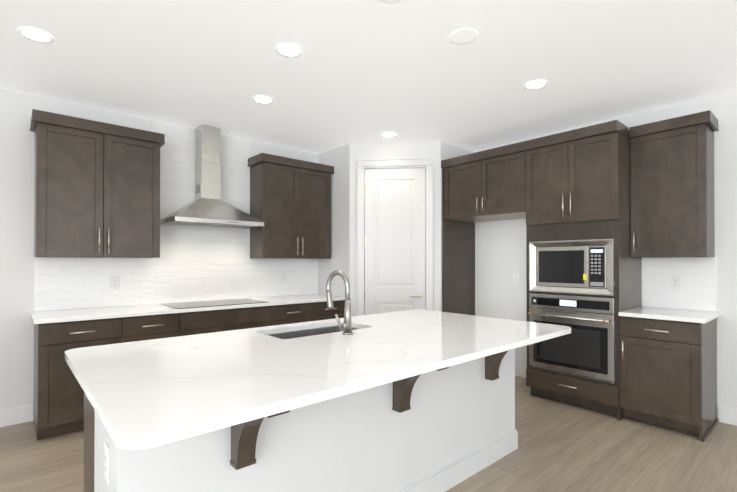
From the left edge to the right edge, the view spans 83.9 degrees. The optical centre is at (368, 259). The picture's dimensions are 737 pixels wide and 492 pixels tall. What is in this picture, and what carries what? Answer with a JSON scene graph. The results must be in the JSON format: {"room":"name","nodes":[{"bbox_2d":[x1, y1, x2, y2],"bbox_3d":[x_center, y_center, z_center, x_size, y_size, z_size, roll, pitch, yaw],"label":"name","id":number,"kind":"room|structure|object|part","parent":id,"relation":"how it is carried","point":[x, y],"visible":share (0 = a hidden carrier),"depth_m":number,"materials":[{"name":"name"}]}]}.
{"room":"kitchen","nodes":[
{"label":"kitchen","id":0,"kind":"room"},
{"bbox_2d":[0,88,317,409],"bbox_3d":[-2.486,-0.015,3.834,7.840,2.743,0.120,0,0,-41],"label":"wall","id":1,"kind":"structure","parent":0,"point":[17,158],"depth_m":3.40,"materials":[{"name":"paint"}]},
{"bbox_2d":[0,404,32,426],"bbox_3d":[-4.054,1.281,2.353,3.298,0.135,0.014,0,0,-41],"label":"baseboard","id":2,"kind":"structure","parent":1,"relation":"attached to","point":[15,415],"depth_m":3.37,"materials":[{"name":"paint"}]},
{"bbox_2d":[30,109,164,257],"bbox_3d":[-2.364,-0.591,3.620,0.959,1.148,0.360,0,0,-41],"label":"upper cabinet","id":3,"kind":"object","parent":1,"relation":"attached to","point":[96,189],"visible":1,"depth_m":3.47,"materials":[{"name":"brown wood"}]},
{"bbox_2d":[34,119,317,311],"bbox_3d":[-1.740,-0.469,4.409,2.876,1.828,0.007,0,0,-41],"label":"backsplash","id":4,"kind":"structure","parent":1,"relation":"attached to","point":[192,263],"depth_m":4.25,"materials":[{"name":"tile"}]},
{"bbox_2d":[111,276,119,288],"bbox_3d":[-2.372,0.216,3.836,0.072,0.116,0.008,0,0,-41],"label":"electrical outlet","id":5,"kind":"object","parent":4,"relation":"attached to","point":[115,282],"visible":1,"depth_m":3.84,"materials":[{"name":"white plastic"}]},
{"bbox_2d":[282,272,286,281],"bbox_3d":[-1.027,0.213,5.024,0.072,0.116,0.008,0,0,-41],"label":"electrical outlet","id":6,"kind":"object","parent":4,"relation":"attached to","point":[284,276],"visible":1,"depth_m":5.02,"materials":[{"name":"white plastic"}]},
{"bbox_2d":[160,124,263,228],"bbox_3d":[-1.590,-0.865,4.207,0.885,1.037,0.494,0,0,-41],"label":"range hood","id":7,"kind":"object","parent":1,"relation":"attached to","point":[207,206],"visible":1,"depth_m":4.22,"materials":[{"name":"silver metal"}]},
{"bbox_2d":[247,153,333,258],"bbox_3d":[-0.908,-0.584,4.906,0.984,1.148,0.360,0,0,-41],"label":"upper cabinet","id":8,"kind":"object","parent":1,"relation":"attached to","point":[290,203],"visible":1,"depth_m":4.73,"materials":[{"name":"brown wood"}]},
{"bbox_2d":[318,143,349,296],"bbox_3d":[-0.406,-0.008,5.149,0.100,2.743,0.660,0,0,-41],"label":"wall","id":9,"kind":"structure","parent":0,"point":[338,158],"depth_m":5.03,"materials":[{"name":"paint"}]},
{"bbox_2d":[0,376,736,491],"bbox_3d":[0.267,1.369,0.707,7.840,0.060,8.440,0,0,-41],"label":"floor","id":10,"kind":"structure","parent":0,"point":[562,447],"depth_m":2.78,"materials":[{"name":"beige wood"}]},
{"bbox_2d":[33,317,132,439],"bbox_3d":[-2.391,0.914,3.415,0.595,0.880,0.619,0,0,-41],"label":"base cabinet","id":11,"kind":"object","parent":10,"relation":"on","point":[58,408],"depth_m":3.10,"materials":[{"name":"brown wood"}]},
{"bbox_2d":[133,312,188,341],"bbox_3d":[-2.046,0.916,3.720,0.565,0.880,0.619,0,0,-41],"label":"base cabinet","id":12,"kind":"object","parent":10,"relation":"on","point":[149,327],"depth_m":3.53,"materials":[{"name":"brown wood"}]},
{"bbox_2d":[189,305,276,334],"bbox_3d":[-1.542,0.918,4.165,1.020,0.880,0.619,0,0,-41],"label":"base cabinet","id":13,"kind":"object","parent":10,"relation":"on","point":[200,322],"depth_m":3.95,"materials":[{"name":"brown wood"}]},
{"bbox_2d":[83,349,517,491],"bbox_3d":[-0.200,0.908,2.482,2.493,0.881,1.004,0,0,-41],"label":"kitchen island","id":14,"kind":"object","parent":10,"relation":"on","point":[454,425],"visible":0.62,"depth_m":1.95,"materials":[{"name":"paint"}]},
{"bbox_2d":[104,442,109,483],"bbox_3d":[-0.896,0.696,1.402,0.008,0.116,0.072,0,0,-41],"label":"outlet","id":15,"kind":"object","parent":14,"relation":"attached to","point":[106,462],"visible":1,"depth_m":1.39,"materials":[{"name":"white plastic"}]},
{"bbox_2d":[230,410,289,469],"bbox_3d":[-0.393,0.618,1.459,0.080,0.312,0.304,0,0,-41],"label":"corbel","id":16,"kind":"object","parent":14,"relation":"attached to","point":[244,435],"visible":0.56,"depth_m":1.52,"materials":[{"name":"brown wood"}]},
{"bbox_2d":[65,309,570,449],"bbox_3d":[-0.065,0.450,2.300,2.542,0.032,1.340,0,0,-41],"label":"island countertop","id":17,"kind":"structure","parent":14,"relation":"on","point":[144,394],"depth_m":1.68,"materials":[{"name":"white stone"}]},
{"bbox_2d":[267,325,359,338],"bbox_3d":[-0.327,0.566,2.571,0.706,0.196,0.401,0,0,-41],"label":"sink","id":18,"kind":"object","parent":17,"relation":"in","point":[307,332],"depth_m":2.74,"materials":[{"name":"silver metal"}]},
{"bbox_2d":[326,270,352,334],"bbox_3d":[-0.194,0.249,2.427,0.116,0.370,0.221,0,0,-41],"label":"faucet","id":19,"kind":"object","parent":17,"relation":"on","point":[346,325],"visible":1,"depth_m":2.38,"materials":[{"name":"grey metal"}]},
{"bbox_2d":[392,367,448,412],"bbox_3d":[0.252,0.621,2.028,0.080,0.312,0.304,0,0,-41],"label":"corbel","id":20,"kind":"object","parent":14,"relation":"attached to","point":[402,390],"visible":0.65,"depth_m":2.09,"materials":[{"name":"brown wood"}]},
{"bbox_2d":[485,343,534,380],"bbox_3d":[0.889,0.624,2.591,0.080,0.312,0.304,0,0,-41],"label":"corbel","id":21,"kind":"object","parent":14,"relation":"attached to","point":[492,363],"visible":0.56,"depth_m":2.65,"materials":[{"name":"brown wood"}]},
{"bbox_2d":[277,300,344,324],"bbox_3d":[-0.859,0.922,4.767,1.040,0.880,0.619,0,0,-41],"label":"base cabinet","id":22,"kind":"object","parent":10,"relation":"on","point":[315,311],"depth_m":4.53,"materials":[{"name":"brown wood"}]},
{"bbox_2d":[30,294,344,323],"bbox_3d":[-1.538,0.460,4.154,2.904,0.032,0.646,0,0,-41],"label":"countertop","id":23,"kind":"structure","parent":22,"relation":"on","point":[52,316],"depth_m":3.60,"materials":[{"name":"white stone"}]},
{"bbox_2d":[161,298,267,308],"bbox_3d":[-1.536,0.441,4.139,0.900,0.005,0.525,0,0,-41],"label":"cooktop","id":24,"kind":"object","parent":23,"relation":"in","point":[181,305],"visible":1,"depth_m":4.07,"materials":[{"name":"black glass"}]},
{"bbox_2d":[441,141,525,314],"bbox_3d":[1.433,0.101,4.629,0.664,2.520,1.027,0,0,-41],"label":"surround","id":25,"kind":"object","parent":10,"relation":"on","point":[486,185],"visible":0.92,"depth_m":4.62,"materials":[{"name":"brown wood"}]},
{"bbox_2d":[524,120,641,420],"bbox_3d":[2.046,0.097,3.935,0.664,2.520,0.822,0,0,-41],"label":"tall cabinet","id":26,"kind":"object","parent":10,"relation":"on","point":[578,184],"visible":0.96,"depth_m":3.66,"materials":[{"name":"brown wood"}]},
{"bbox_2d":[528,293,614,383],"bbox_3d":[2.009,0.693,3.902,0.646,0.720,0.748,0,0,-41],"label":"wall oven","id":27,"kind":"object","parent":26,"relation":"in","point":[585,348],"visible":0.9,"depth_m":3.67,"materials":[{"name":"silver metal"}]},
{"bbox_2d":[529,239,614,295],"bbox_3d":[2.035,0.070,3.928,0.576,0.482,0.748,0,0,-41],"label":"microwave","id":28,"kind":"object","parent":26,"relation":"in","point":[578,266],"visible":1,"depth_m":3.71,"materials":[{"name":"silver metal"}]},
{"bbox_2d":[620,316,718,441],"bbox_3d":[2.503,0.914,3.420,0.654,0.880,0.552,0,0,-41],"label":"base cabinet","id":29,"kind":"object","parent":10,"relation":"on","point":[668,374],"visible":1,"depth_m":3.22,"materials":[{"name":"brown wood"}]},
{"bbox_2d":[618,307,720,323],"bbox_3d":[2.513,0.456,3.419,0.646,0.032,0.570,0,0,-41],"label":"countertop","id":30,"kind":"structure","parent":29,"relation":"on","point":[693,316],"depth_m":3.32,"materials":[{"name":"white stone"}]},
{"bbox_2d":[0,0,736,153],"bbox_3d":[0.267,-1.431,0.723,7.840,0.066,8.440,0,0,-41],"label":"ceiling","id":31,"kind":"structure","parent":0,"point":[363,71],"depth_m":2.91,"materials":[{"name":"paint"}]},
{"bbox_2d":[17,27,54,43],"bbox_3d":[-2.063,-1.390,2.547,0.180,0.006,0.180,0,0,-41],"label":"recessed light","id":32,"kind":"object","parent":31,"relation":"in","point":[35,35],"visible":1,"depth_m":2.54,"materials":[{"name":"white"}]},
{"bbox_2d":[252,95,273,103],"bbox_3d":[-0.916,-1.385,3.559,0.180,0.006,0.180,0,0,-41],"label":"recessed light","id":33,"kind":"object","parent":31,"relation":"in","point":[261,99],"visible":1,"depth_m":3.55,"materials":[{"name":"white"}]},
{"bbox_2d":[275,43,302,57],"bbox_3d":[-0.529,-1.389,2.728,0.180,0.006,0.180,0,0,-41],"label":"recessed light","id":34,"kind":"object","parent":31,"relation":"in","point":[290,50],"visible":1,"depth_m":2.73,"materials":[{"name":"white"}]},
{"bbox_2d":[381,132,396,136],"bbox_3d":[0.225,-1.379,4.533,0.180,0.006,0.180,0,0,-41],"label":"recessed light","id":35,"kind":"object","parent":31,"relation":"in","point":[388,134],"visible":0.96,"depth_m":4.53,"materials":[{"name":"white"}]},
{"bbox_2d":[524,80,547,89],"bbox_3d":[1.329,-1.387,3.260,0.180,0.006,0.180,0,0,-41],"label":"recessed light","id":36,"kind":"object","parent":31,"relation":"in","point":[535,84],"visible":1,"depth_m":3.25,"materials":[{"name":"white"}]},
{"bbox_2d":[350,142,440,316],"bbox_3d":[0.317,-0.009,4.925,1.075,2.743,0.180,0,0,4],"label":"wall","id":37,"kind":"structure","parent":0,"point":[392,150],"depth_m":4.84,"materials":[{"name":"paint"}]},
{"bbox_2d":[357,158,432,315],"bbox_3d":[0.314,0.089,4.872,0.894,2.547,0.126,0,0,4],"label":"door frame","id":38,"kind":"structure","parent":37,"relation":"attached to","point":[362,164],"depth_m":4.83,"materials":[{"name":"paint"}]},
{"bbox_2d":[364,168,425,314],"bbox_3d":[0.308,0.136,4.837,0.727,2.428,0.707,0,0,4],"label":"pantry door","id":39,"kind":"structure","parent":37,"relation":"in","point":[395,236],"depth_m":4.85,"materials":[{"name":"paint"}]},
{"bbox_3d":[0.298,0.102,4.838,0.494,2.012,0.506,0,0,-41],"label":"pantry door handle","id":40,"kind":"part","parent":39,"relation":"part of","materials":[{"name":"white wood"}]},
{"bbox_2d":[441,142,472,311],"bbox_3d":[1.062,-0.008,5.058,0.660,2.743,0.100,0,0,-41],"label":"wall","id":41,"kind":"structure","parent":0,"point":[448,151],"depth_m":4.88,"materials":[{"name":"paint"}]},
{"bbox_2d":[473,90,736,418],"bbox_3d":[3.201,-0.018,3.224,0.120,2.743,8.320,0,0,-41],"label":"wall","id":42,"kind":"structure","parent":0,"point":[500,253],"depth_m":3.48,"materials":[{"name":"paint"}]},
{"bbox_2d":[513,273,518,282],"bbox_3d":[1.725,0.222,4.797,0.008,0.116,0.072,0,0,-41],"label":"outlet","id":43,"kind":"object","parent":42,"relation":"attached to","point":[515,277],"visible":1,"depth_m":4.79,"materials":[{"name":"white plastic"}]},
{"bbox_2d":[629,110,718,257],"bbox_3d":[2.616,-0.591,3.523,0.360,1.148,0.560,0,0,-41],"label":"upper cabinet","id":44,"kind":"object","parent":42,"relation":"attached to","point":[672,183],"visible":1,"depth_m":3.41,"materials":[{"name":"brown wood"}]},
{"bbox_2d":[642,257,716,311],"bbox_3d":[2.744,0.212,3.644,0.007,0.457,0.540,0,0,-41],"label":"backsplash","id":45,"kind":"structure","parent":42,"relation":"attached to","point":[698,289],"depth_m":3.61,"materials":[{"name":"tile"}]},
{"bbox_2d":[671,276,680,288],"bbox_3d":[2.732,0.205,3.645,0.008,0.116,0.072,0,0,-41],"label":"electrical outlet","id":46,"kind":"object","parent":45,"relation":"attached to","point":[675,282],"visible":1,"depth_m":3.64,"materials":[{"name":"white plastic"}]},
{"bbox_2d":[718,405,736,425],"bbox_3d":[4.375,1.278,1.785,0.014,0.135,4.378,0,0,-41],"label":"baseboard","id":47,"kind":"structure","parent":42,"relation":"attached to","point":[727,415],"depth_m":3.38,"materials":[{"name":"paint"}]}
]}

